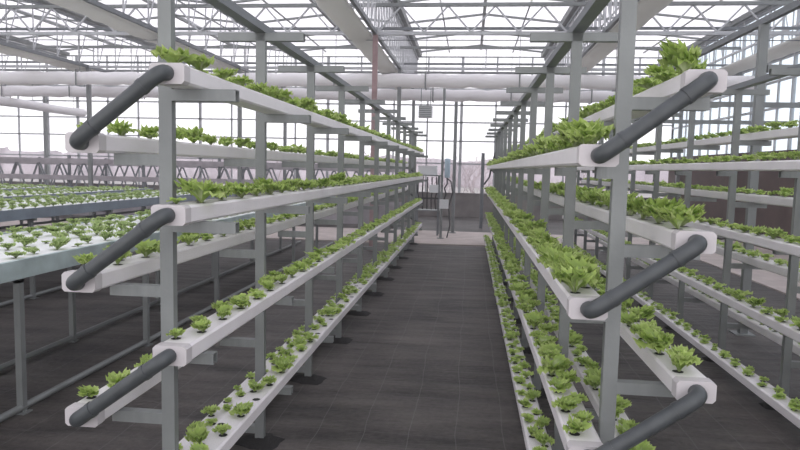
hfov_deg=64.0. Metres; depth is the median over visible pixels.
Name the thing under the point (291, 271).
lettuce
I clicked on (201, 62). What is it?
lettuce
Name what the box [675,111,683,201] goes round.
column
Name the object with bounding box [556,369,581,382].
lettuce
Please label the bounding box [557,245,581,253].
lettuce
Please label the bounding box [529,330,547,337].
lettuce
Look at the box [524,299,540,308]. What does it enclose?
lettuce
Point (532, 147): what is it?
lettuce
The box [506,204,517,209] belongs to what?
lettuce
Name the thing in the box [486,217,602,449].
trough
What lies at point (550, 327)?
lettuce
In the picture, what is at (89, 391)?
lettuce
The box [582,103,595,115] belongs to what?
lettuce
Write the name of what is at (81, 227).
seedling
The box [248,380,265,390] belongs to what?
lettuce
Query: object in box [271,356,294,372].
lettuce
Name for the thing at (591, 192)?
lettuce
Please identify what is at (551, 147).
lettuce
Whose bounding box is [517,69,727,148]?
trough
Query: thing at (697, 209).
lettuce
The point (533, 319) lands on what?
lettuce
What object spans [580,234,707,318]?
pipe
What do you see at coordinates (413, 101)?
column
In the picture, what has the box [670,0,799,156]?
window
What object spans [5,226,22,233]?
seedling
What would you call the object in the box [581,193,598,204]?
lettuce
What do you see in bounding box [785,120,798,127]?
lettuce
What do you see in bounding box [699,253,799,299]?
trim
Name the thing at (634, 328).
lettuce
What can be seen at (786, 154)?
lettuce
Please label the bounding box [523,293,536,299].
lettuce
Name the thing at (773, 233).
lettuce
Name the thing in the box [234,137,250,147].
lettuce
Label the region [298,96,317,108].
lettuce
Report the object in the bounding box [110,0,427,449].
rack
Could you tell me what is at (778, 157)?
lettuce
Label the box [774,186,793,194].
lettuce
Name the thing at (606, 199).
lettuce
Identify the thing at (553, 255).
lettuce
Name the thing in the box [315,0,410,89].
curtain
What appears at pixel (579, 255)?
lettuce
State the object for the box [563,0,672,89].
curtain
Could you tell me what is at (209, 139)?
lettuce
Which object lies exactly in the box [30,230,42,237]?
seedling
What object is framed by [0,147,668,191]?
treeline
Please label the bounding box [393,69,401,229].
column
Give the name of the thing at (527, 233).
lettuce
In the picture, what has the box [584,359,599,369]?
lettuce
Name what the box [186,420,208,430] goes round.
lettuce
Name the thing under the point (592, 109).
lettuce
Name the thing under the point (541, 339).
lettuce
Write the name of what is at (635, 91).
lettuce
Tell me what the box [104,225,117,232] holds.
seedling
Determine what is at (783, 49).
curtain
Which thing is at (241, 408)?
lettuce
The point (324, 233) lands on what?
walkway
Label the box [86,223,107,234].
seedling
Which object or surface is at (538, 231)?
lettuce
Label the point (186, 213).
trough
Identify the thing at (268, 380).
lettuce
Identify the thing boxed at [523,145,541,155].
lettuce
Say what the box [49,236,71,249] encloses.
seedling
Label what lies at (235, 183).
lettuce
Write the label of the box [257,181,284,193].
lettuce
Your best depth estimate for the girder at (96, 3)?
13.19 m
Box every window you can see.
[0,55,673,192]
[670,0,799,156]
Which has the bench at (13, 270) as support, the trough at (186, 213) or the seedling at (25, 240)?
the seedling at (25, 240)
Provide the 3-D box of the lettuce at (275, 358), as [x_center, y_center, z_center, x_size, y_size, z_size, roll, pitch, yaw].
[-0.680,0.773,3.637,0.094,0.064,0.092,1,5,1]
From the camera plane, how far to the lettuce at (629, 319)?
2.78 m
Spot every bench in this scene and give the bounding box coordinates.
[0,185,72,231]
[0,187,152,223]
[0,190,235,306]
[0,202,333,422]
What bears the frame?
on the floor
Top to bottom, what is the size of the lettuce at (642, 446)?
0.065 m
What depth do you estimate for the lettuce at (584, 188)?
4.03 m
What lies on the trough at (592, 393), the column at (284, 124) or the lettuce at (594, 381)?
the lettuce at (594, 381)
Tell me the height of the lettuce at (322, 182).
0.082 m
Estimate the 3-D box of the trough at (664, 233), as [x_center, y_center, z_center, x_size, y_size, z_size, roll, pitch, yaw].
[1.546,-0.426,7.619,0.124,0.070,11.312,2,5,6]
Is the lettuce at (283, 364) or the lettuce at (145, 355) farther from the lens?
the lettuce at (283, 364)
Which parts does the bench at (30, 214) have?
floor rail, leg, pipe rail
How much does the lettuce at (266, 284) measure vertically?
0.062 m
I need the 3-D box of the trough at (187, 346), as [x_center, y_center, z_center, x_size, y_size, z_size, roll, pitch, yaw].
[-0.195,-0.023,7.844,0.124,0.070,11.312,2,5,6]
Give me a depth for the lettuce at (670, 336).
2.44 m
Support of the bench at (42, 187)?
on the floor
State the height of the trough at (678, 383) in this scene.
0.070 m
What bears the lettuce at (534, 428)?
on the trough at (530, 441)
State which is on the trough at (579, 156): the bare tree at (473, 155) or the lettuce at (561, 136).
the lettuce at (561, 136)
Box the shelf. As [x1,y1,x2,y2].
[415,209,439,211]
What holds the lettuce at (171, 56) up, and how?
on the trough at (185, 77)
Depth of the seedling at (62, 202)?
7.64 m
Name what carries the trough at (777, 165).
on the rack at (738, 90)
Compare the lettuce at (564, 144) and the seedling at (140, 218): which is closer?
the lettuce at (564, 144)
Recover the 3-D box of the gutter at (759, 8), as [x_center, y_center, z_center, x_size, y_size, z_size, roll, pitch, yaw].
[7.359,-4.268,8.672,0.280,0.100,22.500,2,5,6]
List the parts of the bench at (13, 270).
leg, leg, leg, floor rail, leg, leg, leg, leg, leg, leg, leg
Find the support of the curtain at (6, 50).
hanging from the truss at (691, 4)
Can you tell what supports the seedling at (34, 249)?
on the bench at (13, 270)
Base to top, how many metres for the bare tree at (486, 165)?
2.126 m
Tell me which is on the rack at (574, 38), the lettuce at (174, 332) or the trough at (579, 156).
the trough at (579, 156)
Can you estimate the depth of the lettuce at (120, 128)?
2.40 m
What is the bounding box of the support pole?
[449,102,457,232]
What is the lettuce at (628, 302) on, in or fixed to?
on the trough at (678, 383)
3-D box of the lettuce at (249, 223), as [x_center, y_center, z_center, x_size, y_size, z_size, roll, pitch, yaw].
[-0.945,-0.008,3.927,0.117,0.068,0.121,0,5,-11]
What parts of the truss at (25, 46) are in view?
tie rod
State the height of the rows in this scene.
0.152 m
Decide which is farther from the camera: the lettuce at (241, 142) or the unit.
the unit
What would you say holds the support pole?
on the walkway
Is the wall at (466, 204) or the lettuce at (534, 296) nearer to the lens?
the lettuce at (534, 296)
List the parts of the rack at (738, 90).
post, post, post, post, arm, arm, arm, arm, post, arm, arm, arm, arm, arm, post, arm, arm, arm, arm, rail, arm, post, arm, arm, arm, arm, arm, arm, arm, arm, post, arm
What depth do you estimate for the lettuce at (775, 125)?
4.84 m
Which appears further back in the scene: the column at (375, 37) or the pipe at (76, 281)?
the column at (375, 37)
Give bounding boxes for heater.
[418,72,432,117]
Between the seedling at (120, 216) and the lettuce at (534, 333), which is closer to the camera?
the lettuce at (534, 333)
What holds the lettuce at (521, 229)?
on the trough at (571, 301)
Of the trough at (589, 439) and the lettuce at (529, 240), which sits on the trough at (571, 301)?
the lettuce at (529, 240)
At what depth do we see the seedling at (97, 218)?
6.29 m
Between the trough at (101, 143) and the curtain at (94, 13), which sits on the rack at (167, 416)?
the trough at (101, 143)
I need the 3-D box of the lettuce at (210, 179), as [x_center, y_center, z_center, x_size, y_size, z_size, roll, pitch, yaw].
[-0.768,-0.138,2.502,0.155,0.091,0.152,-1,5,-23]
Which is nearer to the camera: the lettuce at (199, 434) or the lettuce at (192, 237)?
the lettuce at (199, 434)
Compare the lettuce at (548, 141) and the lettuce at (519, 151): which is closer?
the lettuce at (548, 141)
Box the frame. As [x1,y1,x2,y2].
[599,0,799,336]
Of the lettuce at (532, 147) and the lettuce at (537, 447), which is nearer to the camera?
the lettuce at (537, 447)
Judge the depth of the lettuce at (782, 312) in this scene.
4.03 m
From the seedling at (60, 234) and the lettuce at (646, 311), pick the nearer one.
the lettuce at (646, 311)
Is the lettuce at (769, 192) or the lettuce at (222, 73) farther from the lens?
the lettuce at (769, 192)
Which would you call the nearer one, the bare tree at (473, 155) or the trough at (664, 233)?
the trough at (664, 233)
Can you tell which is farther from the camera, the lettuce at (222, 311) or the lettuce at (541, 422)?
the lettuce at (541, 422)
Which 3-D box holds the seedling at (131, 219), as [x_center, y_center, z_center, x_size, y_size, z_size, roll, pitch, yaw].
[-2.654,-0.049,6.342,0.116,0.062,0.126,-3,6,-37]
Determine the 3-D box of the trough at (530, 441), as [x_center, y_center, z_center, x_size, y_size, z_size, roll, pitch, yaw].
[1.196,0.747,7.758,0.124,0.070,11.312,2,5,6]
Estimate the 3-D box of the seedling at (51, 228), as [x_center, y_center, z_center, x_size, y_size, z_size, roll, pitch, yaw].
[-2.779,0.045,5.135,0.150,0.082,0.162,4,6,30]
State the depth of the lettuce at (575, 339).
4.30 m
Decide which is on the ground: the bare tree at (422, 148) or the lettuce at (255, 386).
the bare tree at (422, 148)
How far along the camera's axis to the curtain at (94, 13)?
10.86 m
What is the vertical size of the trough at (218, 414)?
0.070 m
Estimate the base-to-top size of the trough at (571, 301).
0.070 m
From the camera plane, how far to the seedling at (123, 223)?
5.65 m
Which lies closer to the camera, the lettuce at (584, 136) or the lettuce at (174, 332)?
the lettuce at (584, 136)
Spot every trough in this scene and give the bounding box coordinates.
[62,187,406,292]
[65,132,407,166]
[65,213,406,427]
[149,63,423,153]
[151,176,422,225]
[152,200,422,366]
[179,243,392,449]
[196,223,421,449]
[484,236,551,449]
[485,191,607,320]
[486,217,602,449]
[487,144,618,169]
[508,240,628,437]
[510,182,716,253]
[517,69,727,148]
[561,239,799,428]
[562,215,799,342]
[564,160,799,170]
[579,229,799,355]
[581,180,792,206]
[594,288,716,403]
[595,201,799,256]
[630,127,798,153]
[714,244,799,281]
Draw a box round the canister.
[444,158,449,177]
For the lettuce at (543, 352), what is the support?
on the trough at (589, 439)
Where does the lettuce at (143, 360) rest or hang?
on the trough at (94, 422)
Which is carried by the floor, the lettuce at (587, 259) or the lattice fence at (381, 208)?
the lattice fence at (381, 208)
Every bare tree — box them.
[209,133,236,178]
[344,148,383,176]
[394,148,438,185]
[416,158,446,189]
[435,162,479,192]
[438,164,467,191]
[456,153,487,192]
[456,155,486,191]
[463,165,492,192]
[473,170,492,183]
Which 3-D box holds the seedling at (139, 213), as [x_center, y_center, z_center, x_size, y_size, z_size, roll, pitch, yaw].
[-2.876,-0.126,7.102,0.131,0.071,0.121,0,5,-19]
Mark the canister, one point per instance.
(447, 160)
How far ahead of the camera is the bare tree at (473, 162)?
23.24 m
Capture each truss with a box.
[0,1,799,40]
[0,45,740,75]
[0,69,644,91]
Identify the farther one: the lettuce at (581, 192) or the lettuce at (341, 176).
the lettuce at (341, 176)
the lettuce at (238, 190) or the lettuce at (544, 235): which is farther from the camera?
the lettuce at (544, 235)
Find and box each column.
[42,96,48,184]
[86,68,92,218]
[237,69,241,195]
[283,123,286,178]
[368,35,377,250]
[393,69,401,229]
[410,100,414,214]
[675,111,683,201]
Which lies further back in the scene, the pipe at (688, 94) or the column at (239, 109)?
the column at (239, 109)
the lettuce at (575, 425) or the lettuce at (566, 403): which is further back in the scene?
the lettuce at (566, 403)
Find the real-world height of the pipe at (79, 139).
0.291 m
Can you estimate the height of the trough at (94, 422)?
0.070 m
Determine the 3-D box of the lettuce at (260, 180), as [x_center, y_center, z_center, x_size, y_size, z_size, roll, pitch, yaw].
[-0.700,-0.208,3.322,0.123,0.088,0.139,-2,6,-32]
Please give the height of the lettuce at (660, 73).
0.067 m
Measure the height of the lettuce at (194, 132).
0.096 m
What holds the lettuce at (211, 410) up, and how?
on the trough at (218, 414)
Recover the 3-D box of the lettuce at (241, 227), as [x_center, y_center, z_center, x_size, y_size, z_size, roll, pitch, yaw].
[-0.933,0.008,3.704,0.096,0.075,0.098,-3,7,-42]
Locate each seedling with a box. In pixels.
[0,243,15,249]
[4,250,25,257]
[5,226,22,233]
[8,233,24,238]
[13,236,37,246]
[17,204,29,208]
[20,246,39,253]
[22,226,36,232]
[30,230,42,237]
[37,224,55,228]
[42,225,64,232]
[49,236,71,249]
[50,231,68,237]
[52,222,69,226]
[56,199,65,204]
[62,224,75,232]
[66,218,80,225]
[69,229,87,236]
[75,225,86,229]
[79,218,92,224]
[79,234,91,242]
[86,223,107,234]
[91,220,103,225]
[93,216,107,220]
[99,231,116,239]
[101,220,115,225]
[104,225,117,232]
[105,214,116,220]
[114,230,125,237]
[115,214,124,219]
[116,220,129,229]
[122,226,132,232]
[126,217,137,221]
[128,222,136,227]
[135,211,146,215]
[135,215,148,220]
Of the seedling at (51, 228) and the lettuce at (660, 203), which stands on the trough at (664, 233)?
the lettuce at (660, 203)
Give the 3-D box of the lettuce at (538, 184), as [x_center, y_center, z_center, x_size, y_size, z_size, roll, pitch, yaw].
[1.312,-0.360,5.893,0.191,0.095,0.177,5,7,40]
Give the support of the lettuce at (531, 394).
on the trough at (530, 441)
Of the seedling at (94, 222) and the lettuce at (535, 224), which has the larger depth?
the seedling at (94, 222)
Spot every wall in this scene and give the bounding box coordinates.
[0,181,666,220]
[667,149,796,250]
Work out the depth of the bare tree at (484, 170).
24.45 m
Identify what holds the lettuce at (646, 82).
on the trough at (670, 87)
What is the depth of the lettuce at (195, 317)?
2.55 m
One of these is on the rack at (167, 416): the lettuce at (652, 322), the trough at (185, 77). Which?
the trough at (185, 77)
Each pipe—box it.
[66,208,174,290]
[69,64,173,149]
[69,349,176,426]
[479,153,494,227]
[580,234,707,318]
[586,384,707,449]
[591,71,717,163]
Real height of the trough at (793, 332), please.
0.070 m
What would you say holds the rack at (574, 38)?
on the floor
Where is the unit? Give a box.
[415,166,440,235]
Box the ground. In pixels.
[0,178,663,197]
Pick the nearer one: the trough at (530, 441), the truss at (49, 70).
the trough at (530, 441)
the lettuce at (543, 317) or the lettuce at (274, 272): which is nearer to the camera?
the lettuce at (274, 272)
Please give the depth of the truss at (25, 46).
15.81 m
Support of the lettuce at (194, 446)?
on the trough at (239, 424)
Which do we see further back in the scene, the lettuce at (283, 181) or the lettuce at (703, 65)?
the lettuce at (283, 181)
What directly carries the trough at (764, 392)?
on the rack at (738, 90)
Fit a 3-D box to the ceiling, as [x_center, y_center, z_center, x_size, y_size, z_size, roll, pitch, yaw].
[-2.648,-4.713,9.716,20.145,0.290,22.525,2,5,6]
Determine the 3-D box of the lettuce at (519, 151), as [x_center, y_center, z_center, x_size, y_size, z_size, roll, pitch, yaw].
[0.860,-0.496,4.421,0.124,0.072,0.127,1,5,-6]
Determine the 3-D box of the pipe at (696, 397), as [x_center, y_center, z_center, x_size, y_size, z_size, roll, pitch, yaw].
[0.781,0.655,2.049,0.384,0.294,0.070,2,5,6]
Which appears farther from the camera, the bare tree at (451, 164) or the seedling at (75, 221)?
the bare tree at (451, 164)
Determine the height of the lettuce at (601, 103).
0.057 m
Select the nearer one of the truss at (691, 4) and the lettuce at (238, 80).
the lettuce at (238, 80)
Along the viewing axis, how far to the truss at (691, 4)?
11.58 m
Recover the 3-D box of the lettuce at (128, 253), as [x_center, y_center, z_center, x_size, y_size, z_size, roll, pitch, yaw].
[-1.080,0.119,2.465,0.092,0.065,0.101,-2,6,-32]
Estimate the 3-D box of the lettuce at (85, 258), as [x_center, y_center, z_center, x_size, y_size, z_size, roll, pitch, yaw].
[-1.156,0.129,2.354,0.100,0.062,0.075,-2,6,-36]
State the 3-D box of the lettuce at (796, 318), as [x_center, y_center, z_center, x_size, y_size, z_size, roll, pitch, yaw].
[2.401,0.579,3.850,0.100,0.050,0.109,4,6,27]
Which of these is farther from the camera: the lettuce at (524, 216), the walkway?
the walkway
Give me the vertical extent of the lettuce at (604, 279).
0.066 m
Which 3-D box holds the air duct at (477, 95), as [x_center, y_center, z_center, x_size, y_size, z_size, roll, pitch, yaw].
[-3.941,-3.965,17.254,23.677,1.175,0.350,2,5,6]
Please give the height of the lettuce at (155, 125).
0.062 m
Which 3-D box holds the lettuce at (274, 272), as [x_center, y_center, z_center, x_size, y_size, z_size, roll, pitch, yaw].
[-0.707,0.281,3.602,0.085,0.052,0.096,4,6,28]
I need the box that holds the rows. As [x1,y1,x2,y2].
[0,183,305,234]
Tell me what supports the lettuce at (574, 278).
on the trough at (571, 301)
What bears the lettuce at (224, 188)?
on the trough at (186, 213)
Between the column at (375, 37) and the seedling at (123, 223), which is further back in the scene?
the column at (375, 37)
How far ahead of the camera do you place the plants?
5.39 m
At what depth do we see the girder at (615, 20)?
11.98 m
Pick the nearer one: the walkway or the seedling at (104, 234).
the seedling at (104, 234)
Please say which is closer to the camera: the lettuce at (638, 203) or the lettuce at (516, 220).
the lettuce at (638, 203)
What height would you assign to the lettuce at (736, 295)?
0.062 m
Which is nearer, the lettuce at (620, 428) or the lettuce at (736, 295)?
the lettuce at (620, 428)
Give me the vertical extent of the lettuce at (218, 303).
0.060 m
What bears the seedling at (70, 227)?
on the bench at (13, 270)
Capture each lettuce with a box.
[72,252,96,264]
[77,385,98,397]
[105,118,135,135]
[105,367,130,387]
[115,250,131,264]
[134,356,152,366]
[135,238,159,256]
[136,125,158,138]
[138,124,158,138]
[142,353,152,358]
[150,45,197,62]
[166,327,185,337]
[174,177,224,202]
[176,124,203,142]
[176,128,184,139]
[177,233,200,244]
[180,232,201,237]
[183,53,214,70]
[184,423,209,443]
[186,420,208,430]
[188,179,222,200]
[189,441,208,449]
[190,314,207,321]
[190,318,211,331]
[200,404,220,415]
[201,134,216,144]
[208,67,238,79]
[211,300,232,310]
[211,423,231,434]
[215,182,231,199]
[216,304,231,318]
[218,135,233,145]
[225,181,245,196]
[227,74,253,85]
[227,296,250,307]
[228,400,253,415]
[230,185,256,197]
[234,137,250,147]
[234,220,245,230]
[239,218,254,228]
[244,82,265,91]
[244,181,264,195]
[246,82,268,91]
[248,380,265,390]
[253,177,273,192]
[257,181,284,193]
[258,84,282,95]
[258,274,280,283]
[259,280,274,289]
[260,375,276,384]
[264,87,281,96]
[266,270,281,276]
[267,141,273,147]
[269,87,292,100]
[269,142,280,150]
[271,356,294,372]
[273,179,291,191]
[273,354,284,360]
[275,274,287,282]
[278,183,293,192]
[282,266,298,276]
[286,178,300,190]
[297,178,314,189]
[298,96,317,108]
[299,331,313,335]
[306,104,317,111]
[313,177,331,187]
[321,108,336,117]
[329,172,345,181]
[335,111,347,121]
[503,209,522,218]
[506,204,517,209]
[508,282,526,290]
[509,218,529,224]
[512,213,534,219]
[513,221,527,227]
[515,302,531,311]
[516,149,526,157]
[516,226,530,232]
[516,288,535,296]
[517,398,532,407]
[520,151,529,156]
[522,218,546,229]
[522,388,540,400]
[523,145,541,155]
[523,230,532,236]
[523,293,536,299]
[524,143,540,154]
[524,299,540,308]
[525,312,542,328]
[526,238,544,243]
[527,425,544,436]
[529,229,548,236]
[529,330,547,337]
[532,135,557,152]
[532,431,554,445]
[532,446,546,449]
[533,232,556,240]
[533,334,554,348]
[533,415,550,428]
[534,182,541,188]
[534,240,561,248]
[535,245,556,259]
[535,313,552,322]
[536,146,544,153]
[536,249,575,268]
[537,321,558,332]
[537,346,561,358]
[537,354,571,375]
[539,238,559,243]
[539,343,562,351]
[545,132,562,149]
[545,143,557,151]
[547,376,571,392]
[548,250,587,259]
[550,181,576,195]
[550,265,597,292]
[551,137,572,148]
[551,260,560,272]
[551,395,582,410]
[555,122,580,146]
[555,254,600,286]
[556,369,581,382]
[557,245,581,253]
[559,116,613,143]
[562,413,591,433]
[567,126,606,143]
[569,333,583,346]
[570,391,587,401]
[571,410,594,421]
[573,356,590,364]
[576,185,605,200]
[576,189,588,202]
[577,256,595,263]
[578,185,596,189]
[579,106,587,117]
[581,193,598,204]
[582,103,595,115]
[582,373,600,388]
[584,189,604,201]
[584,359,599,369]
[587,368,600,377]
[588,103,601,112]
[588,280,602,288]
[595,100,611,108]
[595,190,607,205]
[596,283,605,290]
[596,289,604,294]
[598,277,605,283]
[602,192,609,208]
[605,95,614,104]
[609,191,638,205]
[615,406,624,418]
[615,422,630,433]
[616,396,631,407]
[618,418,639,427]
[621,298,633,308]
[621,306,628,312]
[621,311,639,325]
[627,201,635,214]
[629,304,655,320]
[629,321,658,333]
[630,441,654,449]
[631,195,670,218]
[632,326,670,353]
[633,76,661,88]
[633,88,645,94]
[639,318,661,330]
[643,63,677,81]
[643,197,685,222]
[652,203,694,228]
[653,328,674,343]
[656,37,701,72]
[665,344,694,353]
[667,348,702,371]
[676,59,707,73]
[680,203,705,225]
[731,292,746,300]
[732,224,752,231]
[746,298,766,306]
[750,227,764,234]
[753,151,772,160]
[760,226,787,238]
[764,120,784,129]
[767,191,776,195]
[769,155,784,159]
[770,151,787,159]
[773,308,788,316]
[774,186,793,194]
[783,151,799,159]
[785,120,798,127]
[790,316,799,322]
[791,150,799,159]
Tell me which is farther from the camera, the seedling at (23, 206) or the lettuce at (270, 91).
the seedling at (23, 206)
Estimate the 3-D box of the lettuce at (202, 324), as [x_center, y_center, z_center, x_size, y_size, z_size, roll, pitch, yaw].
[-0.755,0.384,2.431,0.077,0.053,0.104,1,5,-7]
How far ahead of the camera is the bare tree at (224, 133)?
30.98 m
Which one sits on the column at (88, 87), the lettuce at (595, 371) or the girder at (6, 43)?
the girder at (6, 43)
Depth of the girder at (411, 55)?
13.50 m
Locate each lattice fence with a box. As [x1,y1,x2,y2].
[0,155,394,223]
[0,157,401,218]
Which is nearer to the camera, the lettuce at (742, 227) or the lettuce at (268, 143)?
the lettuce at (268, 143)
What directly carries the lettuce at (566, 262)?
on the trough at (571, 301)
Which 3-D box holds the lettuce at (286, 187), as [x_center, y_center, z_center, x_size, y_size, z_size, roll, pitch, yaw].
[-0.619,-0.200,3.439,0.101,0.056,0.089,0,5,-17]
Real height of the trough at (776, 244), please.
0.070 m
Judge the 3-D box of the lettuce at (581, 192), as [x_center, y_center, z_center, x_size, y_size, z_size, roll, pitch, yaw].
[1.099,-0.173,3.817,0.126,0.080,0.124,0,5,-13]
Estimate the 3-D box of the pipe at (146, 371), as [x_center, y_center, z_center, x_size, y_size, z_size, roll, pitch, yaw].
[-0.980,0.578,2.235,0.388,0.297,0.070,2,5,6]
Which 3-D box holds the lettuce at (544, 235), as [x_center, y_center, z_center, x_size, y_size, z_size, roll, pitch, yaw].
[0.794,0.076,3.506,0.111,0.080,0.126,-3,6,-39]
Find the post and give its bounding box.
[437,88,452,238]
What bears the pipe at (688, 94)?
attached to the trough at (670, 87)
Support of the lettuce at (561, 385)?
on the trough at (589, 439)
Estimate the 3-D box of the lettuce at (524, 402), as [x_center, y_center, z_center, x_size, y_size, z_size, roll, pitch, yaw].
[0.724,1.034,3.710,0.081,0.053,0.092,-3,6,-38]
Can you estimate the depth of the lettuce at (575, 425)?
2.20 m
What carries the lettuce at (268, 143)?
on the trough at (101, 143)
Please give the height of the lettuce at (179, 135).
0.065 m
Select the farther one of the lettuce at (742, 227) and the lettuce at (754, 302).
the lettuce at (742, 227)
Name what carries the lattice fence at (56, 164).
on the floor
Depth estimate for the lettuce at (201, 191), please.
2.37 m
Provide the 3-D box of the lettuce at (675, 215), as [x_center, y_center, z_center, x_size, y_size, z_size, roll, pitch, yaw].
[0.907,-0.032,2.127,0.146,0.087,0.109,2,5,11]
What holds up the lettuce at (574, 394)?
on the trough at (589, 439)
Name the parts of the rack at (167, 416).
arm, arm, arm, post, arm, arm, arm, arm, arm, arm, arm, post, arm, arm, arm, arm, arm, arm, arm, arm, arm, post, rail, arm, arm, arm, arm, arm, arm, arm, arm, post, arm, arm, arm, arm, arm, arm, arm, arm, post, arm, arm, arm, arm, arm, arm, arm, post, arm, arm, arm, post, arm, arm, arm, post, arm, arm, arm, post, arm, arm, post, arm, post, arm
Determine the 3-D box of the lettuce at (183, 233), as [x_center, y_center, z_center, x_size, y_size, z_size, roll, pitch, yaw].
[-1.051,0.038,3.217,0.115,0.095,0.110,6,7,44]
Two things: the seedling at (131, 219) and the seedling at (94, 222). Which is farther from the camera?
the seedling at (131, 219)
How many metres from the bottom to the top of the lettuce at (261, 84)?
0.063 m
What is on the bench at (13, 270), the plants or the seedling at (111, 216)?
the seedling at (111, 216)
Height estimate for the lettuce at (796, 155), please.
0.065 m
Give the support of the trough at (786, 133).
on the rack at (738, 90)
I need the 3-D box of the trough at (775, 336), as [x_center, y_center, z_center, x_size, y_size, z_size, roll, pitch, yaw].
[3.119,0.588,7.534,0.124,0.070,11.312,2,5,6]
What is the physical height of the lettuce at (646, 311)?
0.079 m
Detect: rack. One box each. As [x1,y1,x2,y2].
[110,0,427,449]
[485,0,709,449]
[574,64,799,410]
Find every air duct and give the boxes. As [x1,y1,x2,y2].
[0,35,754,91]
[0,57,713,103]
[0,84,86,116]
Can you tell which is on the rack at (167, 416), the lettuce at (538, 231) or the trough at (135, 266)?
the trough at (135, 266)
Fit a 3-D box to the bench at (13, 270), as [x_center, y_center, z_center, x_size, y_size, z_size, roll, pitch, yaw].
[-2.447,0.371,7.215,1.130,0.942,11.360,2,5,6]
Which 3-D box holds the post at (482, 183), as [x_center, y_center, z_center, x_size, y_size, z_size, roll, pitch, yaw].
[2.305,-0.907,16.834,0.386,2.006,0.090,2,5,6]
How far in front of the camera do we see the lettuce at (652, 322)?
2.69 m
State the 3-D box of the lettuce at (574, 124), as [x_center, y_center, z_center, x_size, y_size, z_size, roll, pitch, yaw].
[0.654,-0.324,2.234,0.190,0.106,0.204,-1,5,-22]
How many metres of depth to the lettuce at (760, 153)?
4.34 m
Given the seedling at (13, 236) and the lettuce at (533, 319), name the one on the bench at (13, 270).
the seedling at (13, 236)
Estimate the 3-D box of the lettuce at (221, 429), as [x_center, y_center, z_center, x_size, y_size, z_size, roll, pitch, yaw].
[-0.750,0.864,2.705,0.076,0.044,0.069,4,6,25]
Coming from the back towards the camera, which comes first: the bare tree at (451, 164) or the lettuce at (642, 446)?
the bare tree at (451, 164)
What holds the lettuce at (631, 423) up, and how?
on the trough at (592, 393)
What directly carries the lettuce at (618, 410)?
on the trough at (592, 393)
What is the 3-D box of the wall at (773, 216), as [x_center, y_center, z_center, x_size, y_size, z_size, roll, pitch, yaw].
[7.267,-0.135,9.037,0.160,2.060,22.500,2,5,6]
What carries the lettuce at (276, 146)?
on the trough at (101, 143)
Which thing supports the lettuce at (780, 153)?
on the trough at (777, 165)
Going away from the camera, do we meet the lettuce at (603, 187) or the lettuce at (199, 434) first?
the lettuce at (199, 434)
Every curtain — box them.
[0,45,156,86]
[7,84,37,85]
[46,0,280,87]
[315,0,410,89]
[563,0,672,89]
[719,35,799,75]
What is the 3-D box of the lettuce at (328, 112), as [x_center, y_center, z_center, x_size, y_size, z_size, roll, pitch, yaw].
[-0.507,-0.782,4.476,0.132,0.078,0.129,1,5,1]
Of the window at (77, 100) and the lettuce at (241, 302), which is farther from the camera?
the window at (77, 100)
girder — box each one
[0,0,157,86]
[0,38,66,85]
[82,0,294,87]
[349,0,418,88]
[544,0,639,66]
[698,0,799,74]
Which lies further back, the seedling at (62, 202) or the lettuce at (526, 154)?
the seedling at (62, 202)
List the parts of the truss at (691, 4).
tie rod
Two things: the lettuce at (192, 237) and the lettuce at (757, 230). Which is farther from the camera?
the lettuce at (757, 230)
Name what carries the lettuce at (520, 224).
on the trough at (571, 301)
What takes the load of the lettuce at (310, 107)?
on the trough at (185, 77)
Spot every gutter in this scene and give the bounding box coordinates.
[0,35,69,55]
[33,0,157,45]
[388,0,421,56]
[541,0,583,56]
[687,0,781,50]
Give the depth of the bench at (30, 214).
7.86 m
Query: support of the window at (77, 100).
in the wall at (466, 204)
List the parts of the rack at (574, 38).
post, arm, post, arm, post, arm, post, arm, post, arm, post, arm, post, arm, arm, post, arm, arm, arm, post, arm, arm, rail, arm, arm, post, arm, arm, arm, arm, arm, arm, post, arm, arm, arm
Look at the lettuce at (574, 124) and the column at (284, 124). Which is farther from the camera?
the column at (284, 124)
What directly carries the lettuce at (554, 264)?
on the trough at (571, 301)
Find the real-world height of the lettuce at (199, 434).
0.068 m
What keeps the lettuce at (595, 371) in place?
on the trough at (592, 393)
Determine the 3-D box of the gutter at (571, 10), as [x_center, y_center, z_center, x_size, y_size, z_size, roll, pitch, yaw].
[3.363,-4.394,9.098,0.280,0.100,22.500,2,5,6]
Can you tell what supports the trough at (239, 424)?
on the rack at (167, 416)
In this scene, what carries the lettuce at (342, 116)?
on the trough at (185, 77)
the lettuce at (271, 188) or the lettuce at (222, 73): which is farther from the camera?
the lettuce at (271, 188)
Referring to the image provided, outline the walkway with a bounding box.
[0,218,788,255]
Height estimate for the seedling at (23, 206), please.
0.063 m
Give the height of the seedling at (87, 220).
0.072 m
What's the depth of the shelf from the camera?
14.62 m
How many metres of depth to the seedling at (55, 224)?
5.66 m
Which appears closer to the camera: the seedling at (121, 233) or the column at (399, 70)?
the seedling at (121, 233)
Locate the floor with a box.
[0,215,799,449]
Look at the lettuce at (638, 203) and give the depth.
2.52 m
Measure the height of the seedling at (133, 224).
0.059 m
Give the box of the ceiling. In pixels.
[0,0,770,54]
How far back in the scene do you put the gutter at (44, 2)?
16.29 m
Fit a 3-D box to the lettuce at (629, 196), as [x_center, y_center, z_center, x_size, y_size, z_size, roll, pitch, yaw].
[1.038,-0.108,2.955,0.129,0.099,0.134,5,6,39]
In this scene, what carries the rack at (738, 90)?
on the floor
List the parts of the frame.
post, post, post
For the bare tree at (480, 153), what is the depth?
26.95 m
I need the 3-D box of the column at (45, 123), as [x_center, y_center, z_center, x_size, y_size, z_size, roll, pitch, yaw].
[-11.640,-2.555,21.044,0.180,3.930,0.180,2,5,6]

